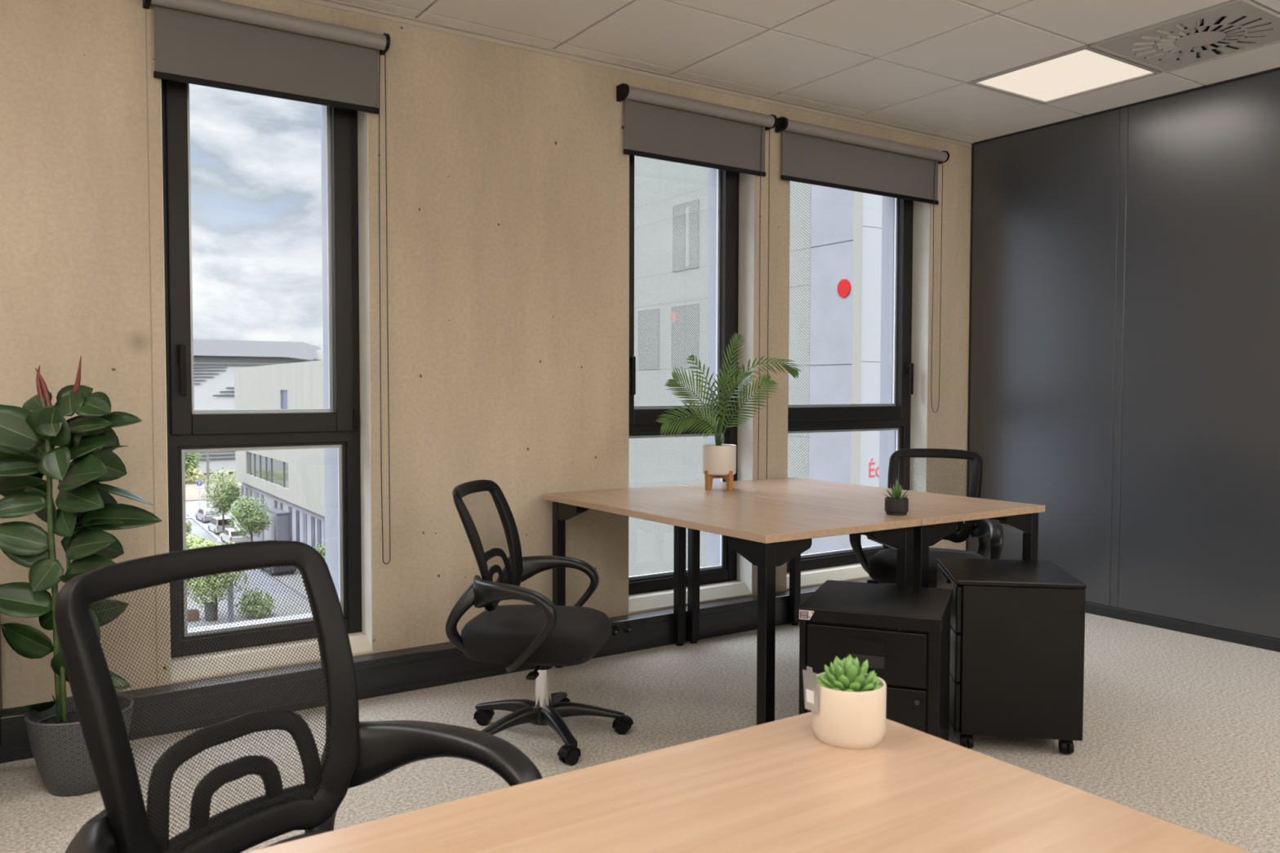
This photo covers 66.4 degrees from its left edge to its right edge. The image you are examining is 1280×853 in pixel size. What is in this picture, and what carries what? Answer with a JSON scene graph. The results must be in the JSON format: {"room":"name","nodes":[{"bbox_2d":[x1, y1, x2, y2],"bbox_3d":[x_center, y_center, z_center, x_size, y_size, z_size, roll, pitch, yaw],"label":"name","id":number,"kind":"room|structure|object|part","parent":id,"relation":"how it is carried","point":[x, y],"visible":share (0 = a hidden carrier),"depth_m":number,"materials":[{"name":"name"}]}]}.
{"room":"open-plan office","nodes":[
{"label":"open-plan office","id":0,"kind":"room"},
{"bbox_2d":[0,0,971,709],"bbox_3d":[-0.952,-0.391,3.945,6.714,2.800,0.300,-1,3,-34],"label":"wall","id":1,"kind":"structure","parent":0,"point":[508,167],"depth_m":3.86,"materials":[{"name":"beige wood"}]},
{"bbox_2d":[160,79,373,682],"bbox_3d":[-1.451,-0.257,3.716,0.712,2.252,0.470,-1,3,-34],"label":"window","id":2,"kind":"structure","parent":1,"relation":"in","point":[343,428],"depth_m":3.73,"materials":[{"name":"black"}]},
{"bbox_3d":[-1.606,-0.198,3.429,0.026,0.180,0.050,-1,3,-34],"label":"handle","id":3,"kind":"part","parent":2,"relation":"part of","materials":[{"name":"black plastic"}]},
{"bbox_3d":[-1.398,-0.668,3.623,0.648,1.384,0.074,-1,3,-34],"label":"opening sash","id":4,"kind":"part","parent":2,"relation":"part of","materials":[{"name":"black"}]},
{"bbox_2d":[142,0,390,564],"bbox_3d":[-1.294,-0.464,3.485,0.820,2.003,0.077,-1,3,-34],"label":"roller blind","id":5,"kind":"object","parent":2,"relation":"attached to","point":[211,43],"visible":1,"depth_m":3.45,"materials":[{"name":"grey fabric"}]},
{"bbox_3d":[-0.972,-0.446,3.709,0.036,1.952,0.012,-1,3,-34],"label":"bead chain","id":6,"kind":"part","parent":5,"relation":"part of","materials":[{"name":"black"}]},
{"bbox_3d":[-1.356,0.846,3.613,0.712,0.055,0.120,-1,3,-34],"label":"sill","id":7,"kind":"part","parent":2,"relation":"part of","materials":[{"name":"beige wood"}]},
{"bbox_2d":[0,577,896,763],"bbox_3d":[-0.790,0.941,3.868,6.546,0.144,0.096,-1,3,-34],"label":"baseboard","id":8,"kind":"structure","parent":1,"relation":"attached to","point":[407,669],"depth_m":3.73,"materials":[{"name":"black"}]},
{"bbox_2d":[611,626,618,635],"bbox_3d":[-0.113,0.891,4.269,0.042,0.042,0.008,-1,3,-34],"label":"socket","id":9,"kind":"object","parent":1,"relation":"attached to","point":[615,628],"depth_m":4.27,"materials":[{"name":"black plastic"}]},
{"bbox_2d":[623,623,631,633],"bbox_3d":[-0.055,0.890,4.308,0.042,0.042,0.008,-1,3,-34],"label":"socket","id":10,"kind":"object","parent":1,"relation":"attached to","point":[627,627],"depth_m":4.31,"materials":[{"name":"black plastic"}]},
{"bbox_2d":[298,0,973,146],"bbox_3d":[-0.798,-1.559,3.808,6.564,0.021,0.022,-1,3,-34],"label":"trim","id":11,"kind":"structure","parent":1,"relation":"attached to","point":[331,3],"depth_m":4.24,"materials":[{"name":"beige"}]},
{"bbox_2d":[628,155,755,613],"bbox_3d":[0.162,-0.292,4.716,0.735,2.252,0.330,-1,3,-34],"label":"window","id":12,"kind":"structure","parent":1,"relation":"in","point":[731,194],"depth_m":4.82,"materials":[{"name":"black"}]},
{"bbox_3d":[-0.041,-0.234,4.481,0.026,0.180,0.050,-1,3,-34],"label":"handle","id":13,"kind":"part","parent":12,"relation":"part of","materials":[{"name":"black plastic"}]},
{"bbox_3d":[0.177,-0.705,4.681,0.671,1.384,0.074,-1,3,-34],"label":"opening sash","id":14,"kind":"part","parent":12,"relation":"part of","materials":[{"name":"black metal"}]},
{"bbox_3d":[0.219,0.809,4.671,0.735,0.055,0.120,-1,3,-34],"label":"sill","id":15,"kind":"part","parent":12,"relation":"part of","materials":[{"name":"beige wood"}]},
{"bbox_2d":[616,83,777,479],"bbox_3d":[0.277,-0.406,4.544,0.872,2.193,0.077,-1,3,-34],"label":"roller blind","id":16,"kind":"object","parent":12,"relation":"attached to","point":[660,126],"visible":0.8,"depth_m":4.50,"materials":[{"name":"grey fabric"}]},
{"bbox_3d":[0.601,-0.388,4.769,0.060,2.142,0.012,-1,3,-34],"label":"bead chain","id":17,"kind":"part","parent":16,"relation":"part of","materials":[{"name":"black"}]},
{"bbox_2d":[786,181,929,589],"bbox_3d":[1.091,-0.314,5.341,1.058,2.252,0.330,-1,3,-34],"label":"window","id":18,"kind":"structure","parent":1,"relation":"in","point":[900,416],"depth_m":5.53,"materials":[{"name":"black"}]},
{"bbox_3d":[1.148,0.787,5.295,1.058,0.055,0.120,-1,3,-34],"label":"sill","id":19,"kind":"part","parent":18,"relation":"part of","materials":[{"name":"beige wood"}]},
{"bbox_3d":[1.106,-0.727,5.305,0.994,1.384,0.074,-1,3,-34],"label":"opening sash","id":20,"kind":"part","parent":18,"relation":"part of","materials":[{"name":"black"}]},
{"bbox_2d":[774,116,949,413],"bbox_3d":[1.190,-0.795,5.143,1.219,1.458,0.077,-1,3,-34],"label":"roller blind","id":21,"kind":"object","parent":18,"relation":"attached to","point":[812,154],"visible":1,"depth_m":5.10,"materials":[{"name":"grey fabric"}]},
{"bbox_3d":[1.657,-0.780,5.465,0.072,1.407,0.012,-1,3,-34],"label":"bead chain","id":22,"kind":"part","parent":21,"relation":"part of","materials":[{"name":"black plastic"}]},
{"bbox_3d":[1.522,-0.271,5.531,0.026,0.180,0.050,-1,3,-34],"label":"handle","id":23,"kind":"part","parent":18,"relation":"part of","materials":[{"name":"black plastic"}]},
{"bbox_2d":[0,613,1279,852],"bbox_3d":[0.851,1.233,1.453,6.864,0.250,6.551,-1,3,-34],"label":"floor","id":24,"kind":"structure","parent":0,"point":[1180,729],"depth_m":3.29,"materials":[{"name":"carpet"}]},
{"bbox_2d":[0,618,2,745],"bbox_3d":[-2.088,0.775,2.769,0.399,0.555,0.430,-1,2,-22],"label":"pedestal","id":25,"kind":"object","parent":24,"relation":"on","point":[1,689],"visible":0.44,"depth_m":3.03,"materials":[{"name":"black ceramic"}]},
{"bbox_2d":[0,355,162,795],"bbox_3d":[-1.662,0.422,2.842,0.461,1.256,0.278,0,2,10],"label":"rubber plant","id":26,"kind":"object","parent":24,"relation":"on","point":[29,433],"visible":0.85,"depth_m":2.82,"materials":[{"name":"green plant"}]},
{"bbox_3d":[-1.704,0.390,2.836,0.052,0.950,0.021,0,2,1],"label":"stem","id":27,"kind":"part","parent":26,"relation":"part of","materials":[{"name":"green plant"}]},
{"bbox_3d":[-1.668,0.616,2.848,0.020,0.498,0.064,0,2,-4],"label":"stem","id":28,"kind":"part","parent":26,"relation":"part of","materials":[{"name":"green plant"}]},
{"bbox_3d":[-1.634,0.935,2.857,0.278,0.229,0.278,-1,3,-34],"label":"flower pot","id":29,"kind":"part","parent":26,"relation":"part of","materials":[{"name":"grey ceramic"}]},
{"bbox_3d":[-1.643,0.397,2.876,0.022,0.934,0.058,1,2,20],"label":"stem","id":30,"kind":"part","parent":26,"relation":"part of","materials":[{"name":"green plant"}]},
{"bbox_2d":[53,540,542,852],"bbox_3d":[-0.401,0.645,1.239,0.568,0.938,0.641,1,3,31],"label":"office chair","id":31,"kind":"object","parent":24,"relation":"on","point":[355,753],"visible":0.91,"depth_m":1.33,"materials":[{"name":"black plastic"}]},
{"bbox_3d":[-0.548,0.606,1.101,0.182,0.289,0.394,-2,3,-44],"label":"armrest","id":32,"kind":"part","parent":31,"relation":"part of","materials":[{"name":"black plastic"}]},
{"bbox_3d":[-0.573,0.376,1.335,0.151,0.409,0.409,1,3,31],"label":"frame","id":33,"kind":"part","parent":31,"relation":"part of","materials":[{"name":"black plastic"}]},
{"bbox_3d":[-0.569,0.374,1.333,0.119,0.356,0.360,1,3,31],"label":"net panel","id":34,"kind":"part","parent":31,"relation":"part of","materials":[{"name":"black fabric"}]},
{"bbox_2d":[263,831,330,848],"bbox_3d":[-0.418,0.673,1.252,0.450,0.106,0.476,1,3,31],"label":"seat cushion","id":35,"kind":"object","parent":31,"relation":"on","point":[307,833],"depth_m":1.47,"materials":[{"name":"black fabric"}]},
{"bbox_3d":[-0.347,0.593,1.435,0.394,0.289,0.182,1,2,16],"label":"armrest","id":36,"kind":"part","parent":31,"relation":"part of","materials":[{"name":"black plastic"}]},
{"bbox_2d":[445,479,633,765],"bbox_3d":[-0.314,0.613,3.256,0.561,0.848,0.629,0,2,10],"label":"office chair","id":37,"kind":"object","parent":24,"relation":"on","point":[544,635],"visible":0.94,"depth_m":3.16,"materials":[{"name":"black plastic"}]},
{"bbox_3d":[-0.517,0.391,3.283,0.151,0.409,0.409,1,2,10],"label":"frame","id":38,"kind":"part","parent":37,"relation":"part of","materials":[{"name":"black plastic"}]},
{"bbox_3d":[-0.513,0.390,3.283,0.119,0.356,0.360,1,2,10],"label":"net panel","id":39,"kind":"part","parent":37,"relation":"part of","materials":[{"name":"black fabric"}]},
{"bbox_3d":[-0.407,0.620,3.075,0.394,0.289,0.182,1,2,25],"label":"armrest","id":40,"kind":"part","parent":37,"relation":"part of","materials":[{"name":"black plastic"}]},
{"bbox_3d":[-0.452,0.955,3.339,0.260,0.062,0.051,1,2,28],"label":"leg","id":41,"kind":"part","parent":37,"relation":"part of","materials":[{"name":"black plastic"}]},
{"bbox_3d":[-0.428,0.961,3.171,0.260,0.062,0.051,-2,3,-44],"label":"leg","id":42,"kind":"part","parent":37,"relation":"part of","materials":[{"name":"black plastic"}]},
{"bbox_2d":[461,604,612,666],"bbox_3d":[-0.339,0.686,3.263,0.450,0.106,0.476,1,2,10],"label":"seat cushion","id":43,"kind":"object","parent":37,"relation":"on","point":[500,635],"depth_m":3.09,"materials":[{"name":"black fabric"}]},
{"bbox_3d":[-0.339,0.606,3.458,0.394,0.289,0.182,0,2,-5],"label":"armrest","id":44,"kind":"part","parent":37,"relation":"part of","materials":[{"name":"black plastic"}]},
{"bbox_3d":[-0.261,0.962,3.141,0.051,0.062,0.260,-1,2,-26],"label":"leg","id":45,"kind":"part","parent":37,"relation":"part of","materials":[{"name":"black plastic"}]},
{"bbox_3d":[-0.299,0.952,3.413,0.051,0.062,0.260,1,2,10],"label":"leg","id":46,"kind":"part","parent":37,"relation":"part of","materials":[{"name":"black plastic"}]},
{"bbox_3d":[-0.181,0.957,3.291,0.260,0.062,0.051,0,2,-8],"label":"leg","id":47,"kind":"part","parent":37,"relation":"part of","materials":[{"name":"black plastic"}]},
{"bbox_2d":[542,484,920,724],"bbox_3d":[0.274,0.659,3.728,0.698,0.723,1.407,-1,3,-34],"label":"office desk","id":48,"kind":"object","parent":24,"relation":"on","point":[768,533],"visible":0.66,"depth_m":3.36,"materials":[{"name":"brown wood"}]},
{"bbox_3d":[-0.338,0.653,4.078,0.042,0.682,0.042,-1,3,-34],"label":"desk leg","id":49,"kind":"part","parent":48,"relation":"part of","materials":[{"name":"black metal"}]},
{"bbox_3d":[0.180,0.641,4.426,0.042,0.682,0.042,-1,3,-34],"label":"desk leg","id":50,"kind":"part","parent":48,"relation":"part of","materials":[{"name":"black metal"}]},
{"bbox_3d":[0.387,0.695,3.001,0.042,0.682,0.042,-1,3,-34],"label":"desk leg","id":51,"kind":"part","parent":48,"relation":"part of","materials":[{"name":"black metal"}]},
{"bbox_3d":[0.905,0.683,3.349,0.042,0.682,0.042,-1,3,-34],"label":"desk leg","id":52,"kind":"part","parent":48,"relation":"part of","materials":[{"name":"black metal"}]},
{"bbox_2d":[245,711,1252,852],"bbox_3d":[-0.100,0.773,0.701,1.400,0.723,0.701,-1,3,-34],"label":"office desk","id":53,"kind":"object","parent":24,"relation":"on","point":[771,787],"visible":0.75,"depth_m":1.02,"materials":[{"name":"brown wood"}]},
{"bbox_2d":[802,654,886,748],"bbox_3d":[0.263,0.340,1.231,0.092,0.104,0.092,2,3,34],"label":"potted succulent","id":54,"kind":"object","parent":53,"relation":"on","point":[846,703],"visible":1,"depth_m":1.20,"materials":[{"name":"beige ceramic"}]},
{"bbox_2d":[680,477,1044,644],"bbox_3d":[0.858,0.645,4.120,0.700,0.723,1.407,-1,3,-34],"label":"office desk","id":55,"kind":"object","parent":24,"relation":"on","point":[940,514],"visible":0.59,"depth_m":3.89,"materials":[{"name":"brown wood"}]},
{"bbox_3d":[0.246,0.639,4.471,0.042,0.682,0.042,-1,3,-34],"label":"desk leg","id":56,"kind":"part","parent":55,"relation":"part of","materials":[{"name":"black metal"}]},
{"bbox_2d":[656,333,800,490],"bbox_3d":[0.362,-0.067,4.241,0.626,0.689,0.350,-1,2,-16],"label":"potted palm","id":57,"kind":"object","parent":55,"relation":"on","point":[719,460],"visible":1,"depth_m":4.22,"materials":[{"name":"green plant"}]},
{"bbox_2d":[702,444,736,475],"bbox_3d":[0.349,0.145,4.296,0.147,0.129,0.147,-1,3,-34],"label":"flower pot","id":58,"kind":"object","parent":57,"relation":"on","point":[718,460],"depth_m":4.23,"materials":[{"name":"white ceramic"}]},
{"bbox_3d":[0.765,0.627,4.819,0.042,0.682,0.042,-1,3,-34],"label":"desk leg","id":59,"kind":"part","parent":55,"relation":"part of","materials":[{"name":"black metal"}]},
{"bbox_2d":[884,479,909,515],"bbox_3d":[0.904,0.247,3.440,0.089,0.125,0.089,-1,3,-34],"label":"potted succulent","id":60,"kind":"object","parent":55,"relation":"on","point":[896,505],"visible":1,"depth_m":3.41,"materials":[{"name":"green plant"}]},
{"bbox_2d":[884,497,908,515],"bbox_3d":[0.903,0.280,3.440,0.081,0.058,0.081,-1,3,-34],"label":"flower pot","id":61,"kind":"object","parent":60,"relation":"on","point":[896,506],"depth_m":3.41,"materials":[{"name":"black ceramic"}]},
{"bbox_3d":[0.971,0.681,3.393,0.042,0.682,0.042,-1,3,-34],"label":"desk leg","id":62,"kind":"part","parent":55,"relation":"part of","materials":[{"name":"black metal"}]},
{"bbox_3d":[1.490,0.669,3.742,0.042,0.682,0.042,-1,3,-34],"label":"desk leg","id":63,"kind":"part","parent":55,"relation":"part of","materials":[{"name":"black metal"}]},
{"bbox_2d":[798,580,953,741],"bbox_3d":[0.719,0.783,2.956,0.398,0.535,0.441,1,2,22],"label":"filing cabinet","id":64,"kind":"object","parent":24,"relation":"on","point":[903,632],"visible":0.57,"depth_m":2.76,"materials":[{"name":"black metal"}]},
{"bbox_3d":[0.636,0.641,2.753,0.112,0.078,0.007,1,2,22],"label":"drawer handle","id":65,"kind":"part","parent":64,"relation":"part of","materials":[{"name":"black plastic"}]},
{"bbox_3d":[0.637,0.876,2.769,0.332,0.296,0.016,1,2,22],"label":"drawer","id":66,"kind":"part","parent":64,"relation":"part of","materials":[{"name":"black metal"}]},
{"bbox_3d":[0.637,0.645,2.761,0.332,0.151,0.016,1,2,22],"label":"drawer","id":67,"kind":"part","parent":64,"relation":"part of","materials":[{"name":"black metal"}]},
{"bbox_2d":[848,448,1003,587],"bbox_3d":[1.244,0.556,4.232,0.638,0.894,0.562,1,2,24],"label":"office chair","id":68,"kind":"object","parent":24,"relation":"on","point":[881,567],"visible":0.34,"depth_m":4.31,"materials":[{"name":"black plastic"}]},
{"bbox_3d":[1.087,0.529,4.360,0.182,0.289,0.394,2,3,39],"label":"armrest","id":69,"kind":"part","parent":68,"relation":"part of","materials":[{"name":"black plastic"}]},
{"bbox_2d":[867,547,984,586],"bbox_3d":[1.251,0.606,4.252,0.476,0.106,0.450,1,2,24],"label":"seat cushion","id":70,"kind":"object","parent":68,"relation":"on","point":[882,566],"depth_m":4.17,"materials":[{"name":"black fabric"}]},
{"bbox_3d":[1.324,0.306,4.402,0.360,0.356,0.119,1,2,24],"label":"net panel","id":71,"kind":"part","parent":68,"relation":"part of","materials":[{"name":"black"}]},
{"bbox_3d":[1.325,0.307,4.406,0.409,0.409,0.151,1,2,24],"label":"frame","id":72,"kind":"part","parent":68,"relation":"part of","materials":[{"name":"black plastic"}]},
{"bbox_3d":[1.443,0.536,4.201,0.182,0.289,0.394,0,2,9],"label":"armrest","id":73,"kind":"part","parent":68,"relation":"part of","materials":[{"name":"black plastic"}]},
{"bbox_2d":[937,557,1086,754],"bbox_3d":[1.230,0.761,3.305,0.399,0.555,0.430,0,2,9],"label":"pedestal","id":74,"kind":"object","parent":24,"relation":"on","point":[1017,627],"visible":0.87,"depth_m":3.10,"materials":[{"name":"black metal"}]},
{"bbox_3d":[1.046,0.577,3.326,0.026,0.152,0.418,0,2,9],"label":"drawer","id":75,"kind":"part","parent":74,"relation":"part of","materials":[{"name":"black metal"}]},
{"bbox_3d":[1.045,0.895,3.338,0.026,0.160,0.418,0,2,9],"label":"drawer","id":76,"kind":"part","parent":74,"relation":"part of","materials":[{"name":"black metal"}]},
{"bbox_3d":[1.045,0.734,3.332,0.026,0.154,0.418,0,2,9],"label":"drawer","id":77,"kind":"part","parent":74,"relation":"part of","materials":[{"name":"black metal"}]},
{"bbox_2d":[334,0,1279,142],"bbox_3d":[0.840,-1.581,1.371,6.864,0.218,6.611,-1,3,-34],"label":"ceiling","id":78,"kind":"structure","parent":0,"point":[908,64],"depth_m":3.99,"materials":[{"name":"white tile"}]},
{"bbox_2d":[968,44,1162,104],"bbox_3d":[1.927,-1.595,4.447,0.586,0.024,0.586,-1,3,-34],"label":"recessed light","id":79,"kind":"object","parent":78,"relation":"in","point":[1083,69],"visible":0.76,"depth_m":4.44,"materials":[{"name":"white plastic"}]},
{"bbox_2d":[1089,0,1279,72],"bbox_3d":[2.262,-1.609,3.948,0.588,0.098,0.588,-1,3,-34],"label":"ceiling vent","id":80,"kind":"object","parent":78,"relation":"in","point":[1175,42],"visible":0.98,"depth_m":3.93,"materials":[{"name":"grey metal"}]},
{"bbox_2d":[965,69,1279,639],"bbox_3d":[3.575,-0.359,3.349,0.166,2.800,6.461,-1,3,-34],"label":"wall","id":81,"kind":"structure","parent":0,"point":[1124,368],"depth_m":4.82,"materials":[{"name":"grey"}]},
{"bbox_2d":[971,66,1279,145],"bbox_3d":[3.615,-1.529,3.113,0.016,0.011,6.101,-1,3,-34],"label":"trim","id":82,"kind":"structure","parent":81,"relation":"attached to","point":[1278,68],"depth_m":4.83,"materials":[{"name":"black"}]},
{"bbox_2d":[1084,601,1279,652],"bbox_3d":[3.610,1.020,3.210,0.017,0.055,6.101,-1,3,-34],"label":"baseboard","id":83,"kind":"structure","parent":81,"relation":"attached to","point":[1195,628],"depth_m":4.67,"materials":[{"name":"black"}]},
{"label":"outside","id":84,"kind":"structure","parent":0,"visible":0},
{"bbox_2d":[185,471,309,603],"bbox_3d":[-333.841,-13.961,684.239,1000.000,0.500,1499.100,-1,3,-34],"label":"ground","id":85,"kind":"structure","parent":84,"point":[190,506],"depth_m":65.09,"materials":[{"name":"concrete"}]},
{"bbox_2d":[186,518,192,536],"bbox_3d":[-35.049,8.286,75.030,1.331,2.537,1.278,-1,3,-34],"label":"street tree","id":86,"kind":"object","parent":85,"relation":"on","point":[188,526],"visible":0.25,"depth_m":75.12,"materials":[{"name":"green plant"}]},
{"bbox_2d":[186,532,207,584],"bbox_3d":[-28.491,8.381,61.081,3.309,3.430,2.944,-1,3,-34],"label":"street tree","id":87,"kind":"object","parent":85,"relation":"on","point":[188,541],"visible":0.12,"depth_m":60.74,"materials":[{"name":"green plant"}]},
{"bbox_2d":[196,481,201,508],"bbox_3d":[-45.522,7.102,101.037,0.462,2.870,0.120,-1,3,-34],"label":"parking sign","id":88,"kind":"object","parent":85,"relation":"on","point":[198,483],"visible":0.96,"depth_m":101.01,"materials":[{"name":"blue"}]},
{"bbox_2d":[186,513,223,542],"bbox_3d":[-40.814,9.054,85.849,10.900,0.140,22.000,-1,3,-34],"label":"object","id":89,"kind":"structure","parent":85,"relation":"on","point":[188,514],"depth_m":87.36,"materials":[{"name":"white paint"}]},
{"bbox_2d":[205,452,209,497],"bbox_3d":[-48.823,5.146,110.454,0.800,6.050,0.464,-1,3,-34],"label":"street lamp","id":90,"kind":"object","parent":85,"relation":"on","point":[207,453],"visible":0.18,"depth_m":110.34,"materials":[{"name":"grey metal"}]},
{"bbox_2d":[185,472,241,501],"bbox_3d":[-29.568,6.934,142.475,400.000,0.120,34.500,-1,3,-34],"label":"trim","id":91,"kind":"structure","parent":85,"relation":"on","point":[188,491],"depth_m":119.63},
{"bbox_2d":[184,452,200,483],"bbox_3d":[-59.566,4.679,128.054,3.981,8.244,3.903,-1,3,-34],"label":"street tree","id":92,"kind":"object","parent":91,"relation":"on","point":[192,459],"visible":0.39,"depth_m":127.53,"materials":[{"name":"green plant"}]},
{"bbox_2d":[185,465,235,484],"bbox_3d":[-50.333,6.496,131.905,69.483,3.503,3.085,-1,3,-34],"label":"hedge","id":93,"kind":"object","parent":91,"relation":"on","point":[194,471],"visible":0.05,"depth_m":127.12,"materials":[{"name":"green plant"}]},
{"bbox_2d":[185,484,241,495],"bbox_3d":[-25.411,7.107,136.294,340.000,0.020,9.600,-1,3,-34],"label":"path","id":94,"kind":"structure","parent":91,"relation":"on","point":[237,485],"depth_m":120.42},
{"bbox_2d":[186,535,250,620],"bbox_3d":[-22.761,8.158,51.938,4.018,4.591,3.626,-1,3,-34],"label":"street tree","id":95,"kind":"object","parent":85,"relation":"on","point":[208,543],"visible":0.3,"depth_m":51.41,"materials":[{"name":"green plant"}]},
{"bbox_2d":[200,471,243,533],"bbox_3d":[-35.076,6.560,81.980,3.274,5.451,3.038,-1,3,-34],"label":"street tree","id":96,"kind":"object","parent":85,"relation":"on","point":[229,495],"visible":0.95,"depth_m":81.58,"materials":[{"name":"green plant"}]},
{"bbox_2d":[186,508,308,599],"bbox_3d":[-10.709,10.059,61.525,19.100,0.100,102.000,-1,3,-34],"label":"pavement","id":97,"kind":"structure","parent":85,"relation":"on","point":[193,513],"depth_m":64.58,"materials":[{"name":"grey concrete"}]},
{"bbox_2d":[195,507,220,523],"bbox_3d":[-40.332,8.211,91.200,1.436,1.219,3.408,-2,3,-38],"label":"car","id":98,"kind":"object","parent":97,"relation":"on","point":[204,514],"visible":0.75,"depth_m":90.08,"materials":[{"name":"silver metal"}]},
{"bbox_2d":[207,515,235,534],"bbox_3d":[-36.089,8.427,84.175,1.476,1.339,3.508,-1,3,-36],"label":"car","id":99,"kind":"object","parent":97,"relation":"on","point":[215,525],"visible":0.78,"depth_m":82.97,"materials":[{"name":"grey metal"}]},
{"bbox_2d":[219,527,248,543],"bbox_3d":[-32.544,8.724,78.372,1.436,1.199,3.308,-1,3,-36],"label":"car","id":100,"kind":"object","parent":97,"relation":"on","point":[229,534],"visible":0.7,"depth_m":77.24,"materials":[{"name":"grey metal"}]},
{"bbox_2d":[260,566,296,575],"bbox_3d":[-24.563,9.175,66.152,1.517,1.259,3.708,-1,3,-36],"label":"car","id":101,"kind":"object","parent":97,"relation":"on","point":[284,567],"visible":0.28,"depth_m":64.69,"materials":[{"name":"grey metal"}]},
{"bbox_2d":[312,542,324,559],"bbox_3d":[-19.610,8.665,59.819,1.629,3.226,1.586,-1,3,-34],"label":"street tree","id":102,"kind":"object","parent":97,"relation":"on","point":[318,548],"visible":0.11,"depth_m":59.68,"materials":[{"name":"green plant"}]},
{"bbox_2d":[186,593,311,627],"bbox_3d":[-19.026,11.280,28.843,30.600,0.110,57.000,-1,3,-34],"label":"pavement","id":103,"kind":"structure","parent":85,"relation":"on","point":[291,594],"depth_m":54.74,"materials":[{"name":"grey concrete"}]},
{"bbox_2d":[186,608,199,622],"bbox_3d":[-24.157,10.075,51.994,1.250,0.520,0.600,-1,3,-34],"label":"planter box","id":104,"kind":"object","parent":103,"relation":"on","point":[196,610],"visible":0.25,"depth_m":51.94,"materials":[{"name":"brown wood"}]},
{"bbox_2d":[204,599,217,621],"bbox_3d":[-22.886,9.772,52.127,0.700,1.120,0.700,-1,3,-34],"label":"litter bin","id":105,"kind":"object","parent":103,"relation":"on","point":[206,603],"visible":0.58,"depth_m":51.85,"materials":[{"name":"grey metal"}]},
{"bbox_2d":[227,576,233,622],"bbox_3d":[-21.735,9.162,51.900,0.280,2.360,0.280,-1,3,-34],"label":"post","id":106,"kind":"object","parent":103,"relation":"on","point":[232,584],"visible":0.57,"depth_m":51.80,"materials":[{"name":"grey metal"}]},
{"bbox_2d":[233,587,275,618],"bbox_3d":[-20.866,9.712,52.961,2.263,1.949,2.025,-1,3,-34],"label":"round bush","id":107,"kind":"object","parent":103,"relation":"on","point":[256,588],"visible":0.59,"depth_m":52.70,"materials":[{"name":"green plant"}]},
{"bbox_2d":[225,495,275,541],"bbox_3d":[-29.488,7.404,73.853,3.407,4.407,3.132,-1,3,-34],"label":"street tree","id":108,"kind":"object","parent":85,"relation":"on","point":[250,522],"visible":1,"depth_m":73.31,"materials":[{"name":"green plant"}]},
{"bbox_2d":[193,338,323,473],"bbox_3d":[-74.028,-4.205,154.419,45.708,20.597,40.350,-1,3,-34],"label":"building","id":109,"kind":"structure","parent":85,"relation":"on","point":[215,361],"depth_m":140.68,"materials":[{"name":"grey metal"}]},
{"bbox_2d":[234,155,882,576],"bbox_3d":[-9.702,-2.402,57.698,14.500,25.300,75.406,-1,3,-32],"label":"building","id":110,"kind":"structure","parent":85,"relation":"on","point":[835,234],"depth_m":27.91,"materials":[{"name":"grey"}]}
]}

